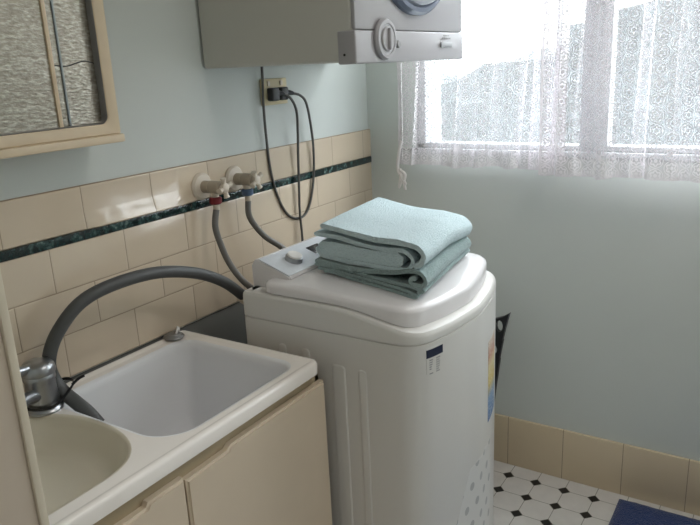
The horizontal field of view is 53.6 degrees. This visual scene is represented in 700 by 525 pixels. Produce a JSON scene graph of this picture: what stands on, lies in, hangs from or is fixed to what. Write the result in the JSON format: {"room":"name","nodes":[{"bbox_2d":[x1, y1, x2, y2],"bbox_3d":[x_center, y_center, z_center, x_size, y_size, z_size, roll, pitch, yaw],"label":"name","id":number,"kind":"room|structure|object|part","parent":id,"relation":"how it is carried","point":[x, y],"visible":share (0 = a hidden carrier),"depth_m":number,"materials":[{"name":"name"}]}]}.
{"room":"laundry","nodes":[
{"label":"laundry","id":0,"kind":"room"},
{"bbox_2d":[0,0,367,382],"bbox_3d":[-1.002,0.013,1.059,0.120,2.400,4.200,7,19,32],"label":"wall","id":1,"kind":"structure","parent":0,"point":[174,110],"depth_m":1.77,"materials":[{"name":"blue paint"}]},
{"bbox_2d":[0,0,124,158],"bbox_3d":[-0.695,-0.500,1.216,0.116,0.630,0.555,7,19,32],"label":"upper cabinet","id":2,"kind":"object","parent":1,"relation":"attached to","point":[57,88],"visible":1,"depth_m":1.36,"materials":[{"name":"wood"}]},
{"bbox_3d":[-0.698,-0.487,1.154,0.003,0.560,0.405,7,19,32],"label":"sliding door","id":3,"kind":"part","parent":2,"relation":"part of","materials":[{"name":"clear glass"}]},
{"bbox_3d":[-0.573,-0.551,1.357,0.003,0.560,0.119,7,19,32],"label":"sliding door","id":4,"kind":"part","parent":2,"relation":"part of","materials":[{"name":"clear glass"}]},
{"bbox_2d":[0,129,370,251],"bbox_3d":[-0.406,-0.212,1.833,0.019,0.100,1.800,7,19,32],"label":"wall tiles","id":5,"kind":"structure","parent":1,"relation":"attached to","point":[29,219],"depth_m":1.68,"materials":[{"name":"beige tile"}]},
{"bbox_2d":[0,156,371,262],"bbox_3d":[-0.407,-0.155,1.852,0.011,0.022,1.800,7,19,32],"label":"trim","id":6,"kind":"structure","parent":1,"relation":"attached to","point":[25,250],"depth_m":1.69,"materials":[{"name":"green tile"}]},
{"bbox_2d":[0,162,372,392],"bbox_3d":[-0.400,0.000,1.896,0.009,0.300,1.800,7,19,32],"label":"wall tiles","id":7,"kind":"structure","parent":1,"relation":"attached to","point":[38,287],"depth_m":1.74,"materials":[{"name":"beige tile"}]},
{"bbox_2d":[191,172,232,199],"bbox_3d":[-0.360,-0.198,1.825,0.090,0.074,0.074,7,19,32],"label":"tap","id":8,"kind":"object","parent":1,"relation":"attached to","point":[202,185],"visible":1,"depth_m":1.82,"materials":[{"name":"white plastic"}]},
{"bbox_3d":[-0.329,-0.195,1.814,0.021,0.057,0.057,5,18,26],"label":"star handle","id":9,"kind":"part","parent":8,"relation":"part of","materials":[{"name":"white plastic"}]},
{"bbox_2d":[209,196,253,288],"bbox_3d":[-0.294,-0.037,1.864,0.147,0.284,0.038,0,16,8],"label":"hose","id":10,"kind":"object","parent":8,"relation":"attached to","point":[217,201],"visible":0.8,"depth_m":1.85,"materials":[{"name":"grey plastic"}]},
{"bbox_2d":[225,166,263,191],"bbox_3d":[-0.291,-0.231,1.929,0.089,0.074,0.074,7,19,32],"label":"tap","id":11,"kind":"object","parent":1,"relation":"attached to","point":[234,174],"visible":0.97,"depth_m":1.93,"materials":[{"name":"white plastic"}]},
{"bbox_3d":[-0.260,-0.228,1.918,0.021,0.055,0.055,5,18,26],"label":"star handle","id":12,"kind":"part","parent":11,"relation":"part of","materials":[{"name":"white plastic"}]},
{"bbox_2d":[241,188,285,249],"bbox_3d":[-0.205,-0.090,1.998,0.195,0.263,0.040,-7,16,-14],"label":"hose","id":13,"kind":"object","parent":11,"relation":"attached to","point":[247,193],"visible":0.77,"depth_m":1.96,"materials":[{"name":"grey plastic"}]},
{"bbox_2d":[259,78,287,105],"bbox_3d":[-0.225,-0.509,2.064,0.014,0.076,0.118,7,19,32],"label":"power outlet","id":14,"kind":"object","parent":1,"relation":"attached to","point":[273,82],"visible":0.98,"depth_m":2.05,"materials":[{"name":"beige plastic"}]},
{"bbox_2d":[198,0,461,219],"bbox_3d":[-0.007,-0.629,1.889,0.529,1.114,0.597,7,19,32],"label":"dryer","id":15,"kind":"object","parent":1,"relation":"attached to","point":[234,33],"visible":0.98,"depth_m":1.69,"materials":[{"name":"metal"}]},
{"bbox_3d":[-0.177,-0.362,2.139,0.034,0.481,0.239,7,19,32],"label":"power cord","id":16,"kind":"part","parent":15,"relation":"part of","materials":[{"name":"black rubber"}]},
{"bbox_3d":[0.151,-0.562,1.806,0.049,0.074,0.594,7,19,32],"label":"control panel","id":17,"kind":"part","parent":15,"relation":"part of","materials":[{"name":"plastic"}]},
{"bbox_3d":[0.151,-0.870,1.709,0.012,0.568,0.586,7,19,32],"label":"panel","id":18,"kind":"part","parent":15,"relation":"part of","materials":[{"name":"plastic"}]},
{"bbox_3d":[0.161,-0.841,1.702,0.021,0.444,0.444,7,19,32],"label":"door","id":19,"kind":"part","parent":15,"relation":"part of","materials":[{"name":"plastic"}]},
{"bbox_3d":[0.181,-0.839,1.690,0.048,0.402,0.402,7,19,32],"label":"door glass","id":20,"kind":"part","parent":15,"relation":"part of","materials":[{"name":"glass"}]},
{"bbox_2d":[366,60,699,460],"bbox_3d":[0.943,-0.385,2.122,1.950,2.400,0.200,7,19,32],"label":"wall","id":21,"kind":"structure","parent":0,"point":[598,281],"depth_m":2.28,"materials":[{"name":"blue paint"}]},
{"bbox_2d":[410,0,699,161],"bbox_3d":[0.858,-0.786,1.950,1.540,0.987,0.071,7,19,32],"label":"window","id":22,"kind":"structure","parent":21,"relation":"in","point":[596,48],"depth_m":2.10,"materials":[{"name":"white wood"}]},
{"bbox_3d":[0.879,-0.321,2.081,1.540,0.020,0.066,7,19,32],"label":"sill","id":23,"kind":"part","parent":22,"relation":"part of","materials":[{"name":"white"}]},
{"bbox_3d":[0.862,-0.798,1.954,1.500,0.967,0.055,7,19,32],"label":"frame","id":24,"kind":"part","parent":22,"relation":"part of","materials":[{"name":"white"}]},
{"bbox_2d":[494,413,699,515],"bbox_3d":[0.942,0.703,2.336,1.938,0.192,0.012,7,19,32],"label":"baseboard","id":25,"kind":"structure","parent":21,"relation":"attached to","point":[659,478],"depth_m":2.38,"materials":[{"name":"beige tile"}]},
{"bbox_3d":[0.796,-1.290,1.745,1.800,0.015,0.015,7,19,32],"label":"curtain rod","id":26,"kind":"object","parent":21,"relation":"attached to","visible":0},
{"bbox_2d":[396,0,571,189],"bbox_3d":[0.396,-0.785,2.179,0.599,1.151,0.040,7,19,31],"label":"lace curtain","id":27,"kind":"object","parent":26,"relation":"hanging from","point":[457,159],"visible":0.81,"depth_m":2.23,"materials":[{"name":"white fabric"}]},
{"bbox_2d":[538,0,699,182],"bbox_3d":[1.023,-0.724,1.722,1.113,1.076,0.037,8,19,32],"label":"lace curtain","id":28,"kind":"object","parent":26,"relation":"hanging from","point":[598,170],"visible":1,"depth_m":1.97,"materials":[{"name":"white fabric"}]},
{"bbox_2d":[493,460,699,524],"bbox_3d":[-0.099,1.340,0.816,2.150,0.100,4.100,7,19,32],"label":"floor","id":29,"kind":"structure","parent":0,"point":[521,496],"depth_m":2.35,"materials":[{"name":"tile"}]},
{"bbox_2d":[93,368,331,524],"bbox_3d":[-0.444,0.698,1.539,0.441,0.768,0.798,7,19,32],"label":"laundry cabinet","id":30,"kind":"object","parent":29,"relation":"on","point":[273,468],"visible":0.67,"depth_m":1.47,"materials":[{"name":"beige laminate"}]},
{"bbox_3d":[-0.389,0.747,1.235,0.017,0.636,0.342,7,19,32],"label":"door","id":31,"kind":"part","parent":30,"relation":"part of","materials":[{"name":"beige laminate"}]},
{"bbox_2d":[29,330,317,524],"bbox_3d":[-0.462,0.412,1.448,0.449,0.230,0.783,7,19,32],"label":"sink","id":32,"kind":"object","parent":30,"relation":"on","point":[163,403],"visible":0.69,"depth_m":1.53,"materials":[{"name":"white ceramic"}]},
{"bbox_2d":[19,357,63,416],"bbox_3d":[-0.653,0.262,1.381,0.076,0.121,0.184,1,16,14],"label":"mixer tap","id":33,"kind":"object","parent":32,"relation":"on","point":[38,374],"visible":0.59,"depth_m":1.41,"materials":[{"name":"silver metal"}]},
{"bbox_3d":[-0.660,0.219,1.378,0.024,0.036,0.080,3,17,20],"label":"lever handle","id":34,"kind":"part","parent":33,"relation":"part of","materials":[{"name":"silver metal"}]},
{"bbox_3d":[-0.646,0.284,1.359,0.029,0.040,0.136,-1,16,4],"label":"spout","id":35,"kind":"part","parent":33,"relation":"part of","materials":[{"name":"silver metal"}]},
{"bbox_3d":[-0.642,0.213,1.422,0.069,0.029,0.069,7,19,32],"label":"lever","id":36,"kind":"part","parent":33,"relation":"part of","materials":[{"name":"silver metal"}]},
{"bbox_2d":[27,374,84,411],"bbox_3d":[-0.626,0.268,1.453,0.079,0.043,0.117,7,19,32],"label":"cable tie","id":37,"kind":"object","parent":33,"relation":"attached to","point":[83,375],"visible":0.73,"depth_m":1.44,"materials":[{"name":"black plastic"}]},
{"bbox_2d":[29,414,131,515],"bbox_3d":[-0.580,0.387,1.265,0.364,0.063,0.313,7,19,32],"label":"bowl","id":38,"kind":"object","parent":32,"relation":"on","point":[78,455],"depth_m":1.35,"materials":[{"name":"ceramic"}]},
{"bbox_2d":[42,266,245,420],"bbox_3d":[-0.398,0.146,1.731,0.122,0.340,0.758,7,19,32],"label":"hose","id":39,"kind":"object","parent":32,"relation":"attached to","point":[73,400],"visible":0.72,"depth_m":1.49,"materials":[{"name":"grey plastic"}]},
{"bbox_2d":[163,326,183,340],"bbox_3d":[-0.457,0.181,1.791,0.054,0.025,0.056,-13,19,-32],"label":"plug","id":40,"kind":"object","parent":32,"relation":"on","point":[175,335],"visible":1,"depth_m":1.78,"materials":[{"name":"grey metal"}]},
{"bbox_2d":[63,340,290,436],"bbox_3d":[-0.377,0.374,1.571,0.372,0.225,0.406,7,19,32],"label":"bowl","id":41,"kind":"object","parent":32,"relation":"on","point":[178,388],"depth_m":1.70,"materials":[{"name":"white ceramic"}]},
{"bbox_3d":[-0.174,0.644,1.557,0.017,0.638,0.452,7,19,32],"label":"door","id":42,"kind":"part","parent":30,"relation":"part of","materials":[{"name":"beige laminate"}]},
{"bbox_2d":[243,87,495,524],"bbox_3d":[0.030,0.229,1.948,0.709,1.402,0.533,7,19,32],"label":"washing machine","id":43,"kind":"object","parent":29,"relation":"on","point":[409,384],"visible":0.84,"depth_m":1.68,"materials":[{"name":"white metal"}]},
{"bbox_3d":[-0.147,-0.013,1.821,0.048,0.029,0.047,7,19,32],"label":"knob","id":44,"kind":"part","parent":43,"relation":"part of","materials":[{"name":"white plastic"}]},
{"bbox_3d":[-0.111,-0.204,2.142,0.162,0.628,0.068,7,19,32],"label":"power cord","id":45,"kind":"part","parent":43,"relation":"part of","materials":[{"name":"black rubber"}]},
{"bbox_3d":[0.104,0.041,1.840,0.461,0.073,0.516,7,19,32],"label":"lid","id":46,"kind":"part","parent":43,"relation":"part of","materials":[{"name":"white plastic"}]},
{"bbox_2d":[315,248,469,298],"bbox_3d":[0.122,-0.009,1.856,0.389,0.048,0.430,7,19,32],"label":"folded towel","id":47,"kind":"object","parent":43,"relation":"on","point":[398,284],"visible":0.22,"depth_m":1.67,"materials":[{"name":"teal fabric"}]},
{"bbox_2d":[315,236,470,288],"bbox_3d":[0.122,-0.031,1.839,0.394,0.052,0.425,7,19,32],"label":"folded towel","id":48,"kind":"object","parent":47,"relation":"on","point":[421,277],"visible":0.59,"depth_m":1.68,"materials":[{"name":"teal fabric"}]},
{"bbox_2d":[314,197,471,269],"bbox_3d":[0.117,-0.081,1.818,0.386,0.098,0.411,7,19,32],"label":"folded towel","id":49,"kind":"object","parent":48,"relation":"on","point":[380,233],"visible":0.99,"depth_m":1.71,"materials":[{"name":"teal fabric"}]},
{"bbox_2d":[429,356,439,373],"bbox_3d":[0.195,0.235,1.590,0.037,0.036,0.001,-16,21,-39],"label":"print","id":50,"kind":"object","parent":43,"relation":"attached to","point":[434,361],"depth_m":1.59},
{"bbox_2d":[495,312,510,395],"bbox_3d":[0.493,0.480,2.374,0.080,0.643,0.082,7,19,32],"label":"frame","id":51,"kind":"object","parent":29,"relation":"on","point":[499,334],"visible":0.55,"depth_m":2.32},
{"bbox_2d":[609,499,699,524],"bbox_3d":[0.937,0.946,1.809,0.641,0.015,0.912,7,19,32],"label":"bath mat","id":52,"kind":"object","parent":29,"relation":"on","point":[626,512],"visible":1,"depth_m":2.23,"materials":[{"name":"blue fabric"}]},
{"bbox_3d":[-0.108,0.116,0.545,1.950,2.400,0.120,7,19,32],"label":"wall","id":53,"kind":"structure","parent":0,"visible":0},
{"bbox_2d":[0,270,49,524],"bbox_3d":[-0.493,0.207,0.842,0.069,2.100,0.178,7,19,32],"label":"door","id":54,"kind":"structure","parent":53,"relation":"in","point":[22,499],"depth_m":0.89,"materials":[{"name":"beige paint"}]},
{"label":"outside","id":55,"kind":"structure","parent":0,"visible":0},
{"bbox_3d":[4.262,-0.554,7.346,18.000,0.150,11.750,7,19,32],"label":"ground","id":56,"kind":"structure","parent":55,"visible":0},
{"bbox_2d":[441,45,569,142],"bbox_3d":[0.530,-1.040,6.305,3.100,1.703,1.148,7,19,32],"label":"hedge","id":57,"kind":"object","parent":56,"relation":"on","point":[527,58],"visible":0.12,"depth_m":5.29,"materials":[{"name":"green plant"}]},
{"bbox_2d":[567,0,699,145],"bbox_3d":[3.251,-0.811,4.632,3.300,1.927,1.202,7,19,32],"label":"hedge","id":58,"kind":"object","parent":56,"relation":"on","point":[625,53],"visible":0.17,"depth_m":4.70,"materials":[{"name":"green plant"}]}
]}

